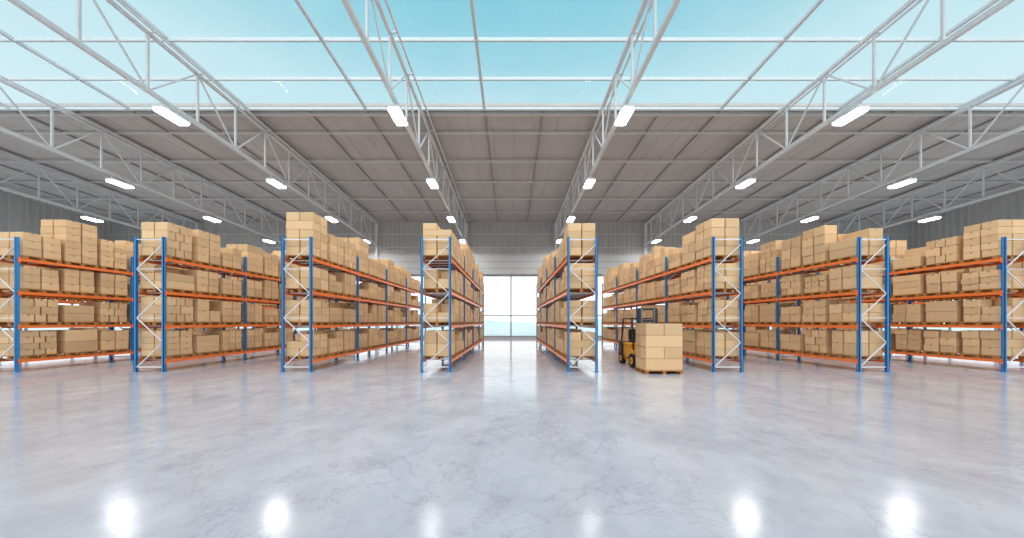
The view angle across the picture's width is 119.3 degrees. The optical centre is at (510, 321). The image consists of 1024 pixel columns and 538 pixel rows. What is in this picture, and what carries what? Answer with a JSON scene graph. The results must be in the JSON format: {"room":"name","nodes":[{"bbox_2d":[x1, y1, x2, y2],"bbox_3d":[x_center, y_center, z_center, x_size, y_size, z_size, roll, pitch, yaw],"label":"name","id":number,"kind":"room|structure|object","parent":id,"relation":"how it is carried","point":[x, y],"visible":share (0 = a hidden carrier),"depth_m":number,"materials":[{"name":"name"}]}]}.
{"room":"warehouse","nodes":[
{"label":"warehouse","id":0,"kind":"room"},
{"bbox_2d":[0,190,110,240],"bbox_3d":[-48.110,-6.202,11.000,0.380,16.404,50.000,0,0,0],"label":"wall","id":1,"kind":"structure","parent":0,"point":[18,213],"depth_m":30.02,"materials":[{"name":"metal"}]},
{"bbox_2d":[111,222,910,338],"bbox_3d":[0.000,-5.012,36.110,96.600,14.024,0.380,0,0,0],"label":"wall","id":2,"kind":"structure","parent":0,"point":[210,227],"depth_m":35.97,"materials":[{"name":"metal"}]},
{"bbox_2d":[110,234,911,273],"bbox_3d":[0.000,-8.155,35.875,95.800,4.810,0.070,0,0,0],"label":"trim","id":3,"kind":"structure","parent":2,"relation":"attached to","point":[488,263],"depth_m":35.87,"materials":[{"name":"paint"}]},
{"bbox_2d":[339,275,882,336],"bbox_3d":[0.000,-1.900,36.100,96.160,7.420,0.120,0,0,0],"label":"window","id":4,"kind":"structure","parent":2,"relation":"in","point":[510,276],"depth_m":36.05,"materials":[{"name":"glass"}]},
{"bbox_2d":[0,339,1023,537],"bbox_3d":[0.000,2.100,11.000,96.600,0.200,50.600,0,0,0],"label":"floor","id":5,"kind":"structure","parent":0,"point":[508,442],"depth_m":4.63,"materials":[{"name":"concrete"}]},
{"bbox_2d":[0,265,176,330],"bbox_3d":[-26.200,-0.700,19.320,1.280,5.400,14.820,0,0,0],"label":"rack","id":6,"kind":"object","parent":5,"relation":"on","point":[59,301],"visible":0.02,"depth_m":17.55,"materials":[{"name":"blue paint"}]},
{"bbox_2d":[0,237,279,371],"bbox_3d":[-20.320,-0.700,19.320,1.280,5.400,14.820,0,0,0],"label":"rack","id":7,"kind":"object","parent":5,"relation":"on","point":[17,326],"visible":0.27,"depth_m":12.94,"materials":[{"name":"orange metal"}]},
{"bbox_2d":[195,223,200,229],"bbox_3d":[-37.300,-4.858,35.750,0.500,13.716,0.400,0,0,0],"label":"steel column","id":8,"kind":"structure","parent":5,"relation":"on","point":[197,226],"depth_m":35.62,"materials":[{"name":"grey metal"}]},
{"bbox_2d":[0,151,199,228],"bbox_3d":[-37.153,-11.580,11.125,0.464,4.895,49.057,0,0,0],"label":"roof truss","id":9,"kind":"object","parent":8,"relation":"on","point":[38,167],"visible":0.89,"depth_m":25.78,"materials":[{"name":"grey metal"}]},
{"bbox_2d":[80,213,103,221],"bbox_3d":[-37.300,-9.285,26.740,0.560,0.470,1.200,0,0,0],"label":"lamp","id":10,"kind":"object","parent":9,"relation":"hanging from","point":[85,216],"visible":1,"depth_m":26.56,"materials":[{"name":"white plastic"}]},
{"bbox_2d":[81,217,102,221],"bbox_3d":[-37.300,-9.110,26.740,0.540,0.120,1.140,0,0,0],"label":"diffuser","id":11,"kind":"object","parent":10,"relation":"attached to","point":[87,218],"depth_m":26.67,"materials":[{"name":"white plastic"}]},
{"bbox_2d":[133,237,354,371],"bbox_3d":[-14.440,-0.700,19.320,1.280,5.400,14.820,0,0,0],"label":"rack","id":12,"kind":"object","parent":5,"relation":"on","point":[136,260],"visible":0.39,"depth_m":12.59,"materials":[{"name":"orange metal"}]},
{"bbox_2d":[285,224,286,251],"bbox_3d":[-26.620,-4.858,35.750,0.500,13.716,0.400,0,0,0],"label":"steel column","id":13,"kind":"structure","parent":5,"relation":"on","point":[285,224],"depth_m":35.57,"materials":[{"name":"grey metal"}]},
{"bbox_2d":[0,75,285,244],"bbox_3d":[-26.473,-11.580,11.125,0.464,4.895,49.057,0,0,0],"label":"roof truss","id":14,"kind":"object","parent":13,"relation":"on","point":[103,131],"visible":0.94,"depth_m":20.39,"materials":[{"name":"grey metal"}]},
{"bbox_2d":[105,175,134,188],"bbox_3d":[-26.620,-9.556,20.440,0.560,0.470,1.200,0,0,0],"label":"lamp","id":15,"kind":"object","parent":14,"relation":"hanging from","point":[110,180],"visible":1,"depth_m":20.30,"materials":[{"name":"white"}]},
{"bbox_2d":[106,180,133,188],"bbox_3d":[-26.620,-9.381,20.440,0.540,0.120,1.140,0,0,0],"label":"diffuser","id":16,"kind":"object","parent":15,"relation":"attached to","point":[117,182],"depth_m":20.38,"materials":[{"name":"white plastic"}]},
{"bbox_2d":[203,213,221,221],"bbox_3d":[-26.620,-9.285,26.740,0.560,0.470,1.200,0,0,0],"label":"lamp","id":17,"kind":"object","parent":14,"relation":"hanging from","point":[207,217],"visible":1,"depth_m":26.52,"materials":[{"name":"white plastic"}]},
{"bbox_2d":[203,217,220,221],"bbox_3d":[-26.620,-9.110,26.740,0.540,0.120,1.140,0,0,0],"label":"diffuser","id":18,"kind":"object","parent":17,"relation":"attached to","point":[213,219],"depth_m":26.62,"materials":[{"name":"white plastic"}]},
{"bbox_2d":[262,237,274,242],"bbox_3d":[-26.620,-9.016,33.000,0.560,0.470,1.200,0,0,0],"label":"lamp","id":19,"kind":"object","parent":14,"relation":"hanging from","point":[265,239],"visible":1,"depth_m":32.72,"materials":[{"name":"white plastic"}]},
{"bbox_2d":[281,237,420,371],"bbox_3d":[-8.560,-0.700,19.320,1.280,5.400,14.820,0,0,0],"label":"rack","id":20,"kind":"object","parent":5,"relation":"on","point":[311,294],"visible":0.7,"depth_m":13.25,"materials":[{"name":"orange metal"}]},
{"bbox_2d":[375,223,378,329],"bbox_3d":[-15.980,-4.858,35.750,0.500,13.716,0.400,0,0,0],"label":"steel column","id":21,"kind":"structure","parent":5,"relation":"on","point":[377,224],"depth_m":35.58,"materials":[{"name":"grey metal"}]},
{"bbox_2d":[7,0,379,244],"bbox_3d":[-15.833,-11.580,11.125,0.464,4.895,49.057,0,0,0],"label":"roof truss","id":22,"kind":"object","parent":21,"relation":"on","point":[77,41],"visible":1,"depth_m":14.93,"materials":[{"name":"grey metal"}]},
{"bbox_2d":[151,101,190,125],"bbox_3d":[-15.980,-9.827,14.140,0.560,0.470,1.200,0,0,0],"label":"lamp","id":23,"kind":"object","parent":22,"relation":"hanging from","point":[163,110],"visible":1,"depth_m":14.00,"materials":[{"name":"white plastic"}]},
{"bbox_2d":[153,108,189,125],"bbox_3d":[-15.980,-9.652,14.140,0.540,0.120,1.140,0,0,0],"label":"diffuser","id":24,"kind":"object","parent":23,"relation":"attached to","point":[169,114],"depth_m":14.07,"materials":[{"name":"white plastic"}]},
{"bbox_2d":[265,175,286,188],"bbox_3d":[-15.980,-9.556,20.440,0.560,0.470,1.200,0,0,0],"label":"lamp","id":25,"kind":"object","parent":22,"relation":"hanging from","point":[273,181],"visible":1,"depth_m":20.26,"materials":[{"name":"white"}]},
{"bbox_2d":[266,180,285,188],"bbox_3d":[-15.980,-9.381,20.440,0.540,0.120,1.140,0,0,0],"label":"diffuser","id":26,"kind":"object","parent":25,"relation":"attached to","point":[276,183],"depth_m":20.36,"materials":[{"name":"white plastic"}]},
{"bbox_2d":[325,213,338,221],"bbox_3d":[-15.980,-9.285,26.740,0.560,0.470,1.200,0,0,0],"label":"lamp","id":27,"kind":"object","parent":22,"relation":"hanging from","point":[330,218],"visible":1,"depth_m":26.49,"materials":[{"name":"white plastic"}]},
{"bbox_2d":[325,217,337,221],"bbox_3d":[-15.980,-9.110,26.740,0.540,0.120,1.140,0,0,0],"label":"diffuser","id":28,"kind":"object","parent":27,"relation":"attached to","point":[332,219],"depth_m":26.58,"materials":[{"name":"white plastic"}]},
{"bbox_2d":[420,237,483,371],"bbox_3d":[-3.000,-0.700,19.320,1.280,5.400,14.820,0,0,0],"label":"rack","id":29,"kind":"object","parent":5,"relation":"on","point":[450,295],"visible":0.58,"depth_m":12.79,"materials":[{"name":"metal"}]},
{"bbox_2d":[423,223,483,359],"bbox_3d":[-3.000,-1.466,19.317,1.200,5.970,14.366,0,0,0],"label":"box","id":30,"kind":"object","parent":29,"relation":"on","point":[434,342],"visible":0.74,"depth_m":12.70,"materials":[{"name":"brown cardboard"}]},
{"bbox_2d":[465,224,467,242],"bbox_3d":[-5.330,-4.858,35.750,0.500,13.716,0.400,0,0,0],"label":"steel column","id":31,"kind":"structure","parent":5,"relation":"on","point":[466,225],"depth_m":35.57,"materials":[{"name":"grey metal"}]},
{"bbox_2d":[341,0,468,238],"bbox_3d":[-5.183,-11.580,11.125,0.464,4.895,49.057,0,0,0],"label":"roof truss","id":32,"kind":"object","parent":31,"relation":"on","point":[364,36],"visible":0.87,"depth_m":15.26,"materials":[{"name":"grey metal"}]},
{"bbox_2d":[387,101,407,125],"bbox_3d":[-5.330,-9.827,14.140,0.560,0.470,1.200,0,0,0],"label":"lamp","id":33,"kind":"object","parent":32,"relation":"hanging from","point":[395,111],"visible":1,"depth_m":13.94,"materials":[{"name":"white plastic"}]},
{"bbox_2d":[388,108,406,125],"bbox_3d":[-5.330,-9.652,14.140,0.540,0.120,1.140,0,0,0],"label":"diffuser","id":34,"kind":"object","parent":33,"relation":"attached to","point":[397,114],"depth_m":14.04,"materials":[{"name":"white plastic"}]},
{"bbox_2d":[426,178,438,188],"bbox_3d":[-5.330,-9.556,20.440,0.560,0.470,1.200,0,0,0],"label":"lamp","id":35,"kind":"object","parent":32,"relation":"hanging from","point":[433,184],"visible":1,"depth_m":20.19,"materials":[{"name":"white"}]},
{"bbox_2d":[447,216,455,221],"bbox_3d":[-5.330,-9.285,26.740,0.560,0.470,1.200,0,0,0],"label":"lamp","id":36,"kind":"object","parent":32,"relation":"hanging from","point":[450,218],"visible":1,"depth_m":26.45,"materials":[{"name":"white plastic"}]},
{"bbox_2d":[554,224,556,251],"bbox_3d":[5.330,-4.858,35.750,0.500,13.716,0.400,0,0,0],"label":"steel column","id":37,"kind":"structure","parent":5,"relation":"on","point":[555,225],"depth_m":35.57,"materials":[{"name":"grey metal"}]},
{"bbox_2d":[555,0,680,244],"bbox_3d":[5.477,-11.580,11.125,0.464,4.895,49.057,0,0,0],"label":"roof truss","id":38,"kind":"object","parent":37,"relation":"on","point":[657,36],"visible":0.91,"depth_m":15.26,"materials":[{"name":"white metal"}]},
{"bbox_2d":[566,216,574,221],"bbox_3d":[5.330,-9.285,26.740,0.560,0.470,1.200,0,0,0],"label":"lamp","id":39,"kind":"object","parent":38,"relation":"hanging from","point":[570,218],"visible":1,"depth_m":26.49,"materials":[{"name":"white plastic"}]},
{"bbox_2d":[583,178,595,188],"bbox_3d":[5.330,-9.556,20.440,0.560,0.470,1.200,0,0,0],"label":"lamp","id":40,"kind":"object","parent":38,"relation":"hanging from","point":[589,182],"visible":1,"depth_m":20.20,"materials":[{"name":"white"}]},
{"bbox_2d":[614,101,634,125],"bbox_3d":[5.330,-9.827,14.140,0.560,0.470,1.200,0,0,0],"label":"lamp","id":41,"kind":"object","parent":38,"relation":"hanging from","point":[627,110],"visible":1,"depth_m":13.94,"materials":[{"name":"white plastic"}]},
{"bbox_2d":[615,108,633,125],"bbox_3d":[5.330,-9.652,14.140,0.540,0.120,1.140,0,0,0],"label":"diffuser","id":42,"kind":"object","parent":41,"relation":"attached to","point":[624,114],"depth_m":14.06,"materials":[{"name":"white plastic"}]},
{"bbox_2d":[536,237,597,371],"bbox_3d":[2.860,-0.700,19.320,1.280,5.400,14.820,0,0,0],"label":"rack","id":43,"kind":"object","parent":5,"relation":"on","point":[567,296],"visible":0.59,"depth_m":12.16,"materials":[{"name":"metal"}]},
{"bbox_2d":[537,223,594,359],"bbox_3d":[2.860,-1.466,19.317,1.200,5.970,14.366,0,0,0],"label":"box","id":44,"kind":"object","parent":43,"relation":"on","point":[580,342],"visible":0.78,"depth_m":12.50,"materials":[{"name":"brown cardboard"}]},
{"bbox_2d":[618,307,670,372],"bbox_3d":[5.840,0.690,13.295,1.195,2.620,3.490,0,0,0],"label":"forklift","id":45,"kind":"object","parent":5,"relation":"on","point":[626,350],"visible":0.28,"depth_m":13.36,"materials":[{"name":"yellow paint"}]},
{"bbox_2d":[643,223,646,254],"bbox_3d":[15.980,-4.858,35.750,0.500,13.716,0.400,0,0,0],"label":"steel column","id":46,"kind":"structure","parent":5,"relation":"on","point":[644,224],"depth_m":35.57,"materials":[{"name":"grey metal"}]},
{"bbox_2d":[645,0,1014,244],"bbox_3d":[16.127,-11.580,11.125,0.464,4.895,49.057,0,0,0],"label":"roof truss","id":47,"kind":"object","parent":46,"relation":"on","point":[944,41],"visible":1,"depth_m":15.01,"materials":[{"name":"grey metal"}]},
{"bbox_2d":[683,213,696,221],"bbox_3d":[15.980,-9.285,26.740,0.560,0.470,1.200,0,0,0],"label":"lamp","id":48,"kind":"object","parent":47,"relation":"hanging from","point":[691,218],"visible":1,"depth_m":26.49,"materials":[{"name":"white plastic"}]},
{"bbox_2d":[684,217,696,221],"bbox_3d":[15.980,-9.110,26.740,0.540,0.120,1.140,0,0,0],"label":"diffuser","id":49,"kind":"object","parent":48,"relation":"attached to","point":[689,219],"depth_m":26.58,"materials":[{"name":"white plastic"}]},
{"bbox_2d":[735,175,755,188],"bbox_3d":[15.980,-9.556,20.440,0.560,0.470,1.200,0,0,0],"label":"lamp","id":50,"kind":"object","parent":47,"relation":"hanging from","point":[748,181],"visible":1,"depth_m":20.26,"materials":[{"name":"white"}]},
{"bbox_2d":[736,180,755,188],"bbox_3d":[15.980,-9.381,20.440,0.540,0.120,1.140,0,0,0],"label":"diffuser","id":51,"kind":"object","parent":50,"relation":"attached to","point":[743,184],"depth_m":20.35,"materials":[{"name":"white plastic"}]},
{"bbox_2d":[831,101,870,125],"bbox_3d":[15.980,-9.827,14.140,0.560,0.470,1.200,0,0,0],"label":"lamp","id":52,"kind":"object","parent":47,"relation":"hanging from","point":[860,109],"visible":1,"depth_m":14.00,"materials":[{"name":"white plastic"}]},
{"bbox_2d":[832,108,868,125],"bbox_3d":[15.980,-9.652,14.140,0.540,0.120,1.140,0,0,0],"label":"diffuser","id":53,"kind":"object","parent":52,"relation":"attached to","point":[852,114],"depth_m":14.07,"materials":[{"name":"white plastic"}]},
{"bbox_2d":[635,324,682,373],"bbox_3d":[5.860,1.032,11.950,1.440,1.936,1.000,0,0,0],"label":"boxes","id":54,"kind":"object","parent":5,"relation":"on","point":[658,346],"visible":1,"depth_m":11.46,"materials":[{"name":"brown cardboard"}]},
{"bbox_2d":[601,237,742,371],"bbox_3d":[8.660,-0.700,19.320,1.280,5.400,14.820,0,0,0],"label":"rack","id":55,"kind":"object","parent":5,"relation":"on","point":[712,294],"visible":0.58,"depth_m":12.95,"materials":[{"name":"orange metal"}]},
{"bbox_2d":[602,218,739,359],"bbox_3d":[8.660,-1.466,19.317,1.200,5.970,14.366,0,0,0],"label":"box","id":56,"kind":"object","parent":55,"relation":"on","point":[696,245],"visible":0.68,"depth_m":13.53,"materials":[{"name":"brown cardboard"}]},
{"bbox_2d":[667,237,889,371],"bbox_3d":[14.480,-0.700,19.320,1.280,5.400,14.820,0,0,0],"label":"rack","id":57,"kind":"object","parent":5,"relation":"on","point":[886,292],"visible":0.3,"depth_m":12.44,"materials":[{"name":"orange metal"}]},
{"bbox_2d":[732,237,1023,371],"bbox_3d":[20.280,-0.700,19.320,1.280,5.400,14.820,0,0,0],"label":"rack","id":58,"kind":"object","parent":5,"relation":"on","point":[1003,326],"visible":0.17,"depth_m":12.81,"materials":[{"name":"orange metal"}]},
{"bbox_2d":[898,265,1023,330],"bbox_3d":[26.100,-0.700,19.320,1.280,5.400,14.820,0,0,0],"label":"rack","id":59,"kind":"object","parent":5,"relation":"on","point":[999,266],"visible":0.03,"depth_m":15.70,"materials":[{"name":"blue paint"}]},
{"bbox_2d":[801,258,1023,332],"bbox_3d":[26.100,-1.466,19.316,1.200,5.970,14.368,0,0,0],"label":"box","id":60,"kind":"object","parent":59,"relation":"on","point":[1020,265],"visible":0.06,"depth_m":16.74,"materials":[{"name":"brown cardboard"}]},
{"bbox_3d":[37.300,-4.858,35.750,0.500,13.716,0.400,0,0,0],"label":"steel column","id":61,"kind":"structure","parent":5,"relation":"on","visible":0},
{"bbox_2d":[825,151,1023,233],"bbox_3d":[37.447,-11.580,11.125,0.464,4.895,49.057,0,0,0],"label":"roof truss","id":62,"kind":"object","parent":61,"relation":"on","point":[984,167],"visible":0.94,"depth_m":25.78,"materials":[{"name":"grey metal"}]},
{"bbox_2d":[918,213,941,221],"bbox_3d":[37.300,-9.285,26.740,0.560,0.470,1.200,0,0,0],"label":"lamp","id":63,"kind":"object","parent":62,"relation":"hanging from","point":[936,216],"visible":1,"depth_m":26.56,"materials":[{"name":"white plastic"}]},
{"bbox_2d":[919,217,940,221],"bbox_3d":[37.300,-9.110,26.740,0.540,0.120,1.140,0,0,0],"label":"diffuser","id":64,"kind":"object","parent":63,"relation":"attached to","point":[929,218],"depth_m":26.67,"materials":[{"name":"white plastic"}]},
{"bbox_3d":[26.620,-4.858,35.750,0.500,13.716,0.400,0,0,0],"label":"steel column","id":65,"kind":"structure","parent":5,"relation":"on","visible":0},
{"bbox_2d":[739,77,1023,243],"bbox_3d":[26.767,-11.580,11.125,0.464,4.895,49.057,0,0,0],"label":"roof truss","id":66,"kind":"object","parent":65,"relation":"on","point":[969,107],"visible":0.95,"depth_m":20.32,"materials":[{"name":"white metal"}]},
{"bbox_2d":[747,237,759,242],"bbox_3d":[26.620,-9.016,33.000,0.560,0.470,1.200,0,0,0],"label":"lamp","id":67,"kind":"object","parent":66,"relation":"hanging from","point":[756,239],"visible":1,"depth_m":32.72,"materials":[{"name":"white plastic"}]},
{"bbox_2d":[800,213,818,221],"bbox_3d":[26.620,-9.285,26.740,0.560,0.470,1.200,0,0,0],"label":"lamp","id":68,"kind":"object","parent":66,"relation":"hanging from","point":[814,217],"visible":1,"depth_m":26.51,"materials":[{"name":"white plastic"}]},
{"bbox_2d":[801,217,818,221],"bbox_3d":[26.620,-9.110,26.740,0.540,0.120,1.140,0,0,0],"label":"diffuser","id":69,"kind":"object","parent":68,"relation":"attached to","point":[808,219],"depth_m":26.62,"materials":[{"name":"white plastic"}]},
{"bbox_2d":[887,175,916,188],"bbox_3d":[26.620,-9.556,20.440,0.560,0.470,1.200,0,0,0],"label":"lamp","id":70,"kind":"object","parent":66,"relation":"hanging from","point":[908,180],"visible":1,"depth_m":20.30,"materials":[{"name":"white"}]},
{"bbox_2d":[888,180,915,188],"bbox_3d":[26.620,-9.381,20.440,0.540,0.120,1.140,0,0,0],"label":"diffuser","id":71,"kind":"object","parent":70,"relation":"attached to","point":[904,182],"depth_m":20.37,"materials":[{"name":"white plastic"}]},
{"bbox_2d":[0,103,1023,221],"bbox_3d":[0.000,-13.093,11.071,95.400,2.336,49.262,0,0,0],"label":"ceiling","id":72,"kind":"structure","parent":0,"point":[15,113],"depth_m":23.23,"materials":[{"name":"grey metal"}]},
{"bbox_2d":[0,0,1023,110],"bbox_3d":[0.000,-13.377,5.415,95.400,1.330,25.310,0,0,0],"label":"skylight frame","id":73,"kind":"object","parent":72,"relation":"attached to","point":[7,38],"visible":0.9,"depth_m":15.86,"materials":[{"name":"white metal"}]},
{"bbox_2d":[911,190,1023,248],"bbox_3d":[48.110,-6.202,11.000,0.380,16.404,50.000,0,0,0],"label":"wall","id":74,"kind":"structure","parent":0,"point":[952,223],"depth_m":31.67,"materials":[{"name":"metal"}]},
{"label":"outside","id":75,"kind":"structure","parent":0,"visible":0},
{"bbox_2d":[2,325,1018,335],"bbox_3d":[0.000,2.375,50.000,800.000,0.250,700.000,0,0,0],"label":"ground","id":76,"kind":"structure","parent":75,"point":[489,330],"depth_m":103.86,"materials":[{"name":"white"}]},
{"bbox_2d":[423,319,601,324],"bbox_3d":[0.000,-1.624,300.000,600.000,7.848,120.000,0,0,0],"label":"hills","id":77,"kind":"structure","parent":76,"relation":"on","point":[486,322],"depth_m":266.64,"materials":[{"name":"white"}]}
]}

